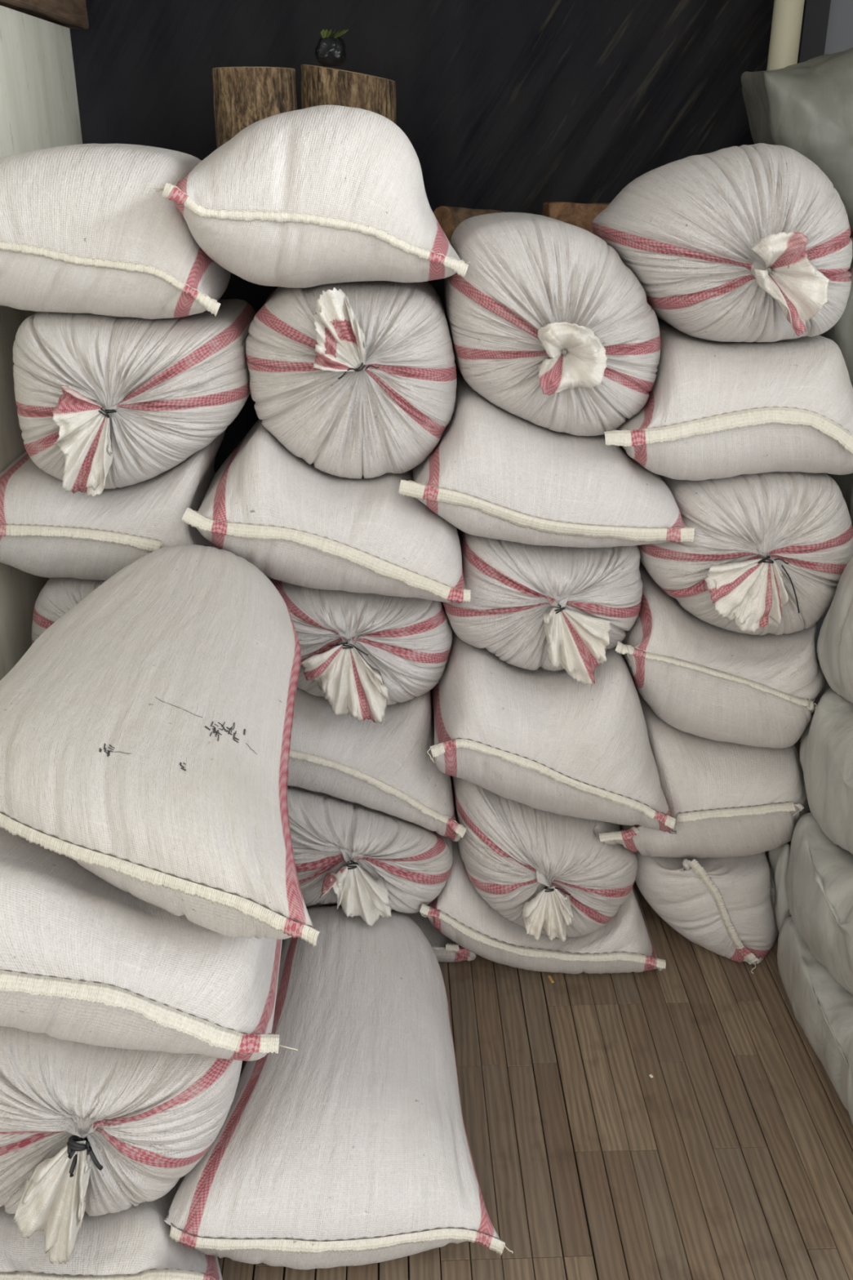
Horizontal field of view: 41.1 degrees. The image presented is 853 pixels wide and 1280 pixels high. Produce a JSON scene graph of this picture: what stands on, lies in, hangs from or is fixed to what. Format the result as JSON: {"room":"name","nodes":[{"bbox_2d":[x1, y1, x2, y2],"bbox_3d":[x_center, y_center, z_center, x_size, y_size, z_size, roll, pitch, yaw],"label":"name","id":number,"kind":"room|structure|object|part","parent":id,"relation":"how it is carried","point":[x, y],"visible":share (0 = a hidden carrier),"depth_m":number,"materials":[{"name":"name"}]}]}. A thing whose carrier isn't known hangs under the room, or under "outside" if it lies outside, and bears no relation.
{"room":"storage room","nodes":[
{"label":"storage room","id":0,"kind":"room"},
{"bbox_2d":[0,5,82,679],"bbox_3d":[-0.873,0.077,1.713,0.040,2.025,3.525,-1,24,-2],"label":"wall","id":1,"kind":"structure","parent":0,"point":[39,104],"depth_m":2.49,"materials":[{"name":"white paint"}]},
{"bbox_2d":[0,0,89,29],"bbox_3d":[-0.933,-1.110,1.674,0.201,0.178,2.833,-1,24,-2],"label":"timber beam","id":2,"kind":"structure","parent":1,"relation":"on","point":[70,14],"depth_m":2.73,"materials":[{"name":"brown wood"}]},
{"bbox_2d":[217,688,852,1279],"bbox_3d":[0.247,1.019,2.161,2.600,0.060,4.300,-1,24,-2],"label":"floor","id":3,"kind":"structure","parent":0,"point":[734,1161],"depth_m":2.23,"materials":[{"name":"brown wood"}]},
{"bbox_2d":[31,577,106,644],"bbox_3d":[-0.681,-0.074,2.607,0.328,0.313,0.676,-1,24,-2],"label":"woven sack","id":4,"kind":"object","parent":3,"relation":"on","point":[58,596],"visible":0.09,"depth_m":2.32,"materials":[{"name":"white fabric"}]},
{"bbox_2d":[0,429,226,580],"bbox_3d":[-0.625,-0.327,2.483,0.540,0.283,0.674,-1,24,-2],"label":"woven sack","id":5,"kind":"object","parent":4,"relation":"on","point":[46,531],"visible":0.64,"depth_m":2.20,"materials":[{"name":"fabric"}]},
{"bbox_3d":[-0.679,-0.201,2.186,0.373,0.055,0.009,-1,24,-3],"label":"seam cord","id":6,"kind":"part","parent":5,"relation":"part of","materials":[{"name":"beige fabric"}]},
{"bbox_2d":[12,298,256,496],"bbox_3d":[-0.569,-0.533,2.356,0.442,0.335,0.748,-1,24,-2],"label":"woven sack","id":7,"kind":"object","parent":5,"relation":"on","point":[103,402],"visible":0.91,"depth_m":2.08,"materials":[{"name":"fabric"}]},
{"bbox_2d":[0,143,231,319],"bbox_3d":[-0.625,-0.818,2.246,0.509,0.298,0.688,-1,24,-2],"label":"woven sack","id":8,"kind":"object","parent":7,"relation":"on","point":[85,228],"visible":0.95,"depth_m":1.96,"materials":[{"name":"fabric"}]},
{"bbox_3d":[-0.601,-0.637,1.957,0.470,0.109,0.006,-1,24,-2],"label":"seam cord","id":9,"kind":"part","parent":8,"relation":"part of","materials":[{"name":"beige fabric"}]},
{"bbox_2d":[0,1175,222,1279],"bbox_3d":[-0.584,0.897,2.094,0.536,0.215,0.738,-1,24,-2],"label":"woven sack","id":10,"kind":"object","parent":3,"relation":"on","point":[135,1242],"visible":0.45,"depth_m":1.79,"materials":[{"name":"fabric"}]},
{"bbox_3d":[-0.564,0.988,1.757,0.505,0.050,0.010,-1,24,-2],"label":"seam cord","id":11,"kind":"part","parent":10,"relation":"part of","materials":[{"name":"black fabric"}]},
{"bbox_2d":[0,1026,242,1264],"bbox_3d":[-0.574,0.689,2.009,0.551,0.415,0.760,-1,24,-2],"label":"woven sack","id":12,"kind":"object","parent":10,"relation":"on","point":[95,1131],"visible":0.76,"depth_m":1.72,"materials":[{"name":"fabric"}]},
{"bbox_2d":[0,827,297,1061],"bbox_3d":[-0.505,0.388,1.911,0.620,0.358,0.701,-1,24,-2],"label":"woven sack","id":13,"kind":"object","parent":12,"relation":"on","point":[84,959],"visible":0.66,"depth_m":1.64,"materials":[{"name":"fabric"}]},
{"bbox_3d":[-0.480,0.510,1.612,0.518,0.144,0.008,-1,24,-2],"label":"seam cord","id":14,"kind":"part","parent":13,"relation":"part of","materials":[{"name":"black fabric"}]},
{"bbox_2d":[0,544,319,946],"bbox_3d":[-0.456,0.149,1.867,0.598,0.384,0.898,-1,24,-2],"label":"woven sack","id":15,"kind":"object","parent":13,"relation":"on","point":[145,733],"visible":1,"depth_m":1.70,"materials":[{"name":"fabric"}]},
{"bbox_3d":[-0.446,0.297,1.604,0.651,0.067,0.027,11,26,23],"label":"seam cord","id":16,"kind":"part","parent":15,"relation":"part of","materials":[{"name":"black fabric"}]},
{"bbox_2d":[162,905,512,1270],"bbox_3d":[-0.151,0.810,2.225,0.560,0.263,0.880,-1,24,-2],"label":"woven sack","id":17,"kind":"object","parent":3,"relation":"on","point":[350,1147],"visible":0.94,"depth_m":1.94,"materials":[{"name":"fabric"}]},
{"bbox_3d":[-0.147,0.970,1.860,0.548,0.107,0.039,-3,24,-6],"label":"seam cord","id":18,"kind":"part","parent":17,"relation":"part of","materials":[{"name":"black fabric"}]},
{"bbox_2d":[287,785,453,926],"bbox_3d":[-0.174,0.381,2.704,0.465,0.344,0.808,-1,24,-2],"label":"woven sack","id":19,"kind":"object","parent":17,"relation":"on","point":[369,863],"visible":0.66,"depth_m":2.40,"materials":[{"name":"fabric"}]},
{"bbox_2d":[287,687,466,841],"bbox_3d":[-0.178,0.180,2.699,0.511,0.370,0.708,-1,24,-2],"label":"woven sack","id":20,"kind":"object","parent":19,"relation":"on","point":[387,767],"visible":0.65,"depth_m":2.39,"materials":[{"name":"fabric"}]},
{"bbox_2d":[265,574,452,724],"bbox_3d":[-0.171,-0.067,2.574,0.451,0.282,0.754,-1,24,-2],"label":"woven sack","id":21,"kind":"object","parent":20,"relation":"on","point":[365,654],"visible":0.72,"depth_m":2.29,"materials":[{"name":"fabric"}]},
{"bbox_2d":[181,418,471,604],"bbox_3d":[-0.196,-0.331,2.445,0.539,0.339,0.718,-1,24,-2],"label":"woven sack","id":22,"kind":"object","parent":21,"relation":"on","point":[299,523],"visible":0.86,"depth_m":2.16,"materials":[{"name":"fabric"}]},
{"bbox_3d":[-0.180,-0.170,2.141,0.513,0.169,0.006,-1,24,-2],"label":"seam cord","id":23,"kind":"part","parent":22,"relation":"part of","materials":[{"name":"beige fabric"}]},
{"bbox_2d":[245,280,457,479],"bbox_3d":[-0.147,-0.574,2.349,0.402,0.383,0.757,-1,24,-2],"label":"woven sack","id":24,"kind":"object","parent":22,"relation":"on","point":[354,380],"visible":0.98,"depth_m":2.09,"materials":[{"name":"fabric"}]},
{"bbox_2d":[153,104,470,288],"bbox_3d":[-0.200,-0.864,2.202,0.524,0.303,0.716,-1,24,-2],"label":"woven sack","id":25,"kind":"object","parent":24,"relation":"on","point":[314,196],"visible":1,"depth_m":1.90,"materials":[{"name":"fabric"}]},
{"bbox_3d":[-0.178,-0.693,1.893,0.487,0.126,0.006,-1,24,-2],"label":"seam cord","id":26,"kind":"part","parent":25,"relation":"part of","materials":[{"name":"beige fabric"}]},
{"bbox_3d":[-0.156,0.300,2.384,0.473,0.228,0.009,-1,24,-2],"label":"seam cord","id":27,"kind":"part","parent":20,"relation":"part of","materials":[{"name":"beige fabric"}]},
{"bbox_2d":[306,904,475,962],"bbox_3d":[-0.115,0.592,2.909,0.439,0.106,0.663,-1,24,-2],"label":"woven sack","id":28,"kind":"object","parent":3,"relation":"on","point":[446,950],"visible":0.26,"depth_m":2.65,"materials":[{"name":"fabric"}]},
{"bbox_2d":[419,840,666,973],"bbox_3d":[0.259,0.536,2.829,0.571,0.272,0.682,-1,24,-2],"label":"woven sack","id":29,"kind":"object","parent":3,"relation":"on","point":[624,944],"visible":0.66,"depth_m":2.56,"materials":[{"name":"fabric"}]},
{"bbox_3d":[0.264,0.652,2.535,0.539,0.166,0.009,-1,24,-2],"label":"seam cord","id":30,"kind":"part","parent":29,"relation":"part of","materials":[{"name":"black fabric"}]},
{"bbox_2d":[452,776,637,942],"bbox_3d":[0.262,0.389,2.753,0.424,0.414,0.815,-1,24,-2],"label":"woven sack","id":31,"kind":"object","parent":29,"relation":"on","point":[551,874],"visible":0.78,"depth_m":2.45,"materials":[{"name":"fabric"}]},
{"bbox_2d":[426,628,677,834],"bbox_3d":[0.256,0.127,2.615,0.534,0.400,0.745,-1,24,-2],"label":"woven sack","id":32,"kind":"object","parent":31,"relation":"on","point":[541,739],"visible":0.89,"depth_m":2.30,"materials":[{"name":"fabric"}]},
{"bbox_2d":[442,527,643,684],"bbox_3d":[0.235,-0.156,2.551,0.421,0.298,0.751,-1,24,-2],"label":"woven sack","id":33,"kind":"object","parent":32,"relation":"on","point":[553,608],"visible":0.8,"depth_m":2.28,"materials":[{"name":"fabric"}]},
{"bbox_2d":[398,369,694,547],"bbox_3d":[0.223,-0.418,2.452,0.575,0.303,0.701,-1,24,-2],"label":"woven sack","id":34,"kind":"object","parent":33,"relation":"on","point":[492,472],"visible":0.87,"depth_m":2.16,"materials":[{"name":"fabric"}]},
{"bbox_3d":[0.230,-0.255,2.147,0.547,0.102,0.007,-1,24,-2],"label":"seam cord","id":35,"kind":"part","parent":34,"relation":"part of","materials":[{"name":"beige fabric"}]},
{"bbox_2d":[444,212,661,435],"bbox_3d":[0.239,-0.660,2.328,0.410,0.401,0.753,-1,24,-2],"label":"woven sack","id":36,"kind":"object","parent":34,"relation":"on","point":[548,322],"visible":0.99,"depth_m":2.06,"materials":[{"name":"fabric"}]},
{"bbox_3d":[0.259,0.279,2.290,0.495,0.194,0.010,-1,24,-2],"label":"seam cord","id":37,"kind":"part","parent":32,"relation":"part of","materials":[{"name":"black fabric"}]},
{"bbox_2d":[547,975,554,982],"bbox_3d":[0.286,0.781,2.618,0.007,0.003,0.024,-7,25,-15],"label":"scrap","id":38,"kind":"object","parent":3,"relation":"on","point":[551,980],"visible":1,"depth_m":2.62,"materials":[{"name":"brown"}]},
{"bbox_2d":[634,851,778,973],"bbox_3d":[0.660,0.492,2.881,0.373,0.313,0.684,-1,24,-2],"label":"woven sack","id":39,"kind":"object","parent":3,"relation":"on","point":[725,906],"visible":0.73,"depth_m":2.60,"materials":[{"name":"fabric"}]},
{"bbox_2d":[599,677,808,857],"bbox_3d":[0.608,0.252,2.752,0.498,0.355,0.721,-1,24,-2],"label":"woven sack","id":40,"kind":"object","parent":39,"relation":"on","point":[725,799],"visible":0.62,"depth_m":2.46,"materials":[{"name":"fabric"}]},
{"bbox_3d":[0.574,0.371,2.459,0.400,0.071,0.053,-1,24,-2],"label":"seam cord","id":41,"kind":"part","parent":40,"relation":"part of","materials":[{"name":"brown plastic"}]},
{"bbox_2d":[615,560,826,748],"bbox_3d":[0.613,-0.016,2.639,0.502,0.365,0.711,-1,24,-2],"label":"woven sack","id":42,"kind":"object","parent":40,"relation":"on","point":[704,679],"visible":0.8,"depth_m":2.35,"materials":[{"name":"fabric"}]},
{"bbox_3d":[0.591,0.066,2.309,0.412,0.145,0.015,-1,24,-3],"label":"seam cord","id":43,"kind":"part","parent":42,"relation":"part of","materials":[{"name":"beige fabric"}]},
{"bbox_2d":[636,471,852,635],"bbox_3d":[0.657,-0.250,2.523,0.456,0.356,0.761,-1,24,-2],"label":"woven sack","id":44,"kind":"object","parent":42,"relation":"on","point":[769,553],"visible":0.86,"depth_m":2.24,"materials":[{"name":"fabric"}]},
{"bbox_2d":[604,317,852,480],"bbox_3d":[0.597,-0.531,2.406,0.562,0.275,0.729,-1,24,-2],"label":"woven sack","id":45,"kind":"object","parent":44,"relation":"on","point":[713,410],"visible":0.91,"depth_m":2.11,"materials":[{"name":"fabric"}]},
{"bbox_2d":[591,142,852,342],"bbox_3d":[0.562,-0.777,2.217,0.475,0.352,0.725,-1,24,-2],"label":"woven sack","id":46,"kind":"object","parent":45,"relation":"on","point":[744,242],"visible":0.99,"depth_m":1.99,"materials":[{"name":"fabric"}]},
{"bbox_3d":[0.575,-0.396,2.101,0.485,0.070,0.005,-1,24,-2],"label":"seam cord","id":47,"kind":"part","parent":45,"relation":"part of","materials":[{"name":"beige fabric"}]},
{"bbox_2d":[826,472,852,526],"bbox_3d":[0.987,-0.338,2.543,0.226,0.271,0.466,-1,24,-2],"label":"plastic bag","id":48,"kind":"object","parent":44,"relation":"on","point":[845,482],"visible":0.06,"depth_m":2.39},
{"bbox_2d":[819,244,852,386],"bbox_3d":[0.913,-0.652,2.428,0.241,0.398,0.464,-1,24,-2],"label":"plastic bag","id":49,"kind":"object","parent":48,"relation":"on","point":[842,333],"visible":0.14,"depth_m":2.24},
{"bbox_2d":[741,47,852,238],"bbox_3d":[0.862,-1.050,2.433,0.394,0.393,0.396,-1,24,-2],"label":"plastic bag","id":50,"kind":"object","parent":49,"relation":"on","point":[806,108],"visible":0.72,"depth_m":2.25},
{"bbox_3d":[0.662,0.619,2.576,0.166,0.277,0.004,-1,24,-2],"label":"seam cord","id":51,"kind":"part","parent":39,"relation":"part of","materials":[{"name":"beige fabric"}]},
{"bbox_2d":[768,842,791,932],"bbox_3d":[0.822,0.567,2.659,0.045,0.252,0.138,-1,24,-2],"label":"cushion","id":52,"kind":"object","parent":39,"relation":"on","point":[779,857],"visible":0.59,"depth_m":2.61,"materials":[{"name":"grey fabric"}]},
{"bbox_2d":[766,0,804,71],"bbox_3d":[0.841,-0.786,2.946,0.068,2.600,0.068,-1,24,-2],"label":"trim","id":53,"kind":"structure","parent":3,"relation":"on","point":[787,18],"depth_m":2.64,"materials":[{"name":"beige paint"}]},
{"bbox_2d":[777,915,852,1124],"bbox_3d":[1.066,0.726,2.127,0.567,0.495,1.001,-1,24,-2],"label":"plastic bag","id":54,"kind":"object","parent":3,"relation":"on","point":[821,1006],"visible":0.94,"depth_m":2.30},
{"bbox_2d":[786,812,852,994],"bbox_3d":[1.038,0.505,2.119,0.535,0.541,0.882,-1,24,-2],"label":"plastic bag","id":55,"kind":"object","parent":54,"relation":"on","point":[820,874],"visible":0.94,"depth_m":2.26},
{"bbox_2d":[800,687,852,854],"bbox_3d":[1.049,0.225,2.138,0.524,0.517,0.765,-1,24,-2],"label":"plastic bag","id":56,"kind":"object","parent":55,"relation":"on","point":[826,748],"visible":0.97,"depth_m":2.26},
{"bbox_2d":[817,557,852,703],"bbox_3d":[1.051,-0.026,2.115,0.520,0.443,0.643,-1,24,-2],"label":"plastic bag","id":57,"kind":"object","parent":56,"relation":"on","point":[835,640],"visible":1,"depth_m":2.21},
{"bbox_3d":[-0.105,-0.314,3.213,1.240,1.520,0.370,-1,24,-2],"label":"stand","id":58,"kind":"object","parent":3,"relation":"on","visible":0},
{"bbox_2d":[211,66,297,148],"bbox_3d":[-0.409,-1.170,2.772,0.198,0.399,0.197,-1,24,-2],"label":"log","id":59,"kind":"object","parent":58,"relation":"on","point":[243,96],"visible":0.4,"depth_m":2.64,"materials":[{"name":"brown wood"}]},
{"bbox_2d":[300,64,395,124],"bbox_3d":[-0.186,-1.185,2.795,0.229,0.407,0.227,-1,24,-2],"label":"log","id":60,"kind":"object","parent":58,"relation":"on","point":[320,86],"visible":0.26,"depth_m":2.65,"materials":[{"name":"brown wood"}]},
{"bbox_2d":[315,29,348,66],"bbox_3d":[-0.224,-1.393,2.678,0.073,0.076,0.078,-6,25,-12],"label":"pouch","id":61,"kind":"object","parent":60,"relation":"on","point":[330,51],"visible":1,"depth_m":2.66,"materials":[{"name":"black"}]},
{"bbox_2d":[433,205,504,241],"bbox_3d":[0.110,-1.029,2.818,0.195,0.093,0.092,-19,30,-36],"label":"firewood","id":62,"kind":"object","parent":58,"relation":"on","point":[449,218],"visible":0.37,"depth_m":2.75,"materials":[{"name":"brown wood"}]},
{"bbox_2d":[544,200,612,233],"bbox_3d":[0.423,-1.098,2.977,0.224,0.092,0.109,-1,24,-2],"label":"timber offcut","id":63,"kind":"object","parent":58,"relation":"on","point":[582,215],"visible":0.26,"depth_m":2.92,"materials":[{"name":"brown wood"}]},
{"bbox_2d":[815,0,852,703],"bbox_3d":[1.195,-0.919,3.244,0.382,2.600,0.030,-1,24,-2],"label":"wall panel","id":64,"kind":"object","parent":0,"point":[839,37],"depth_m":2.93,"materials":[{"name":"grey paint"}]},
{"bbox_2d":[797,0,831,63],"bbox_3d":[0.975,-0.898,3.196,0.061,2.600,0.100,-1,24,-2],"label":"trim","id":65,"kind":"structure","parent":64,"relation":"attached to","point":[815,16],"depth_m":2.86,"materials":[{"name":"black"}]},
{"bbox_3d":[-0.326,-1.055,3.549,3.400,2.600,0.040,-1,24,-2],"label":"wall","id":66,"kind":"structure","parent":0,"visible":0},
{"bbox_2d":[69,0,774,472],"bbox_3d":[-0.412,-1.265,3.345,3.120,1.950,0.039,-1,24,-2],"label":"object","id":67,"kind":"structure","parent":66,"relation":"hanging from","point":[503,105],"depth_m":3.21,"materials":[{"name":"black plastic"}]}
]}

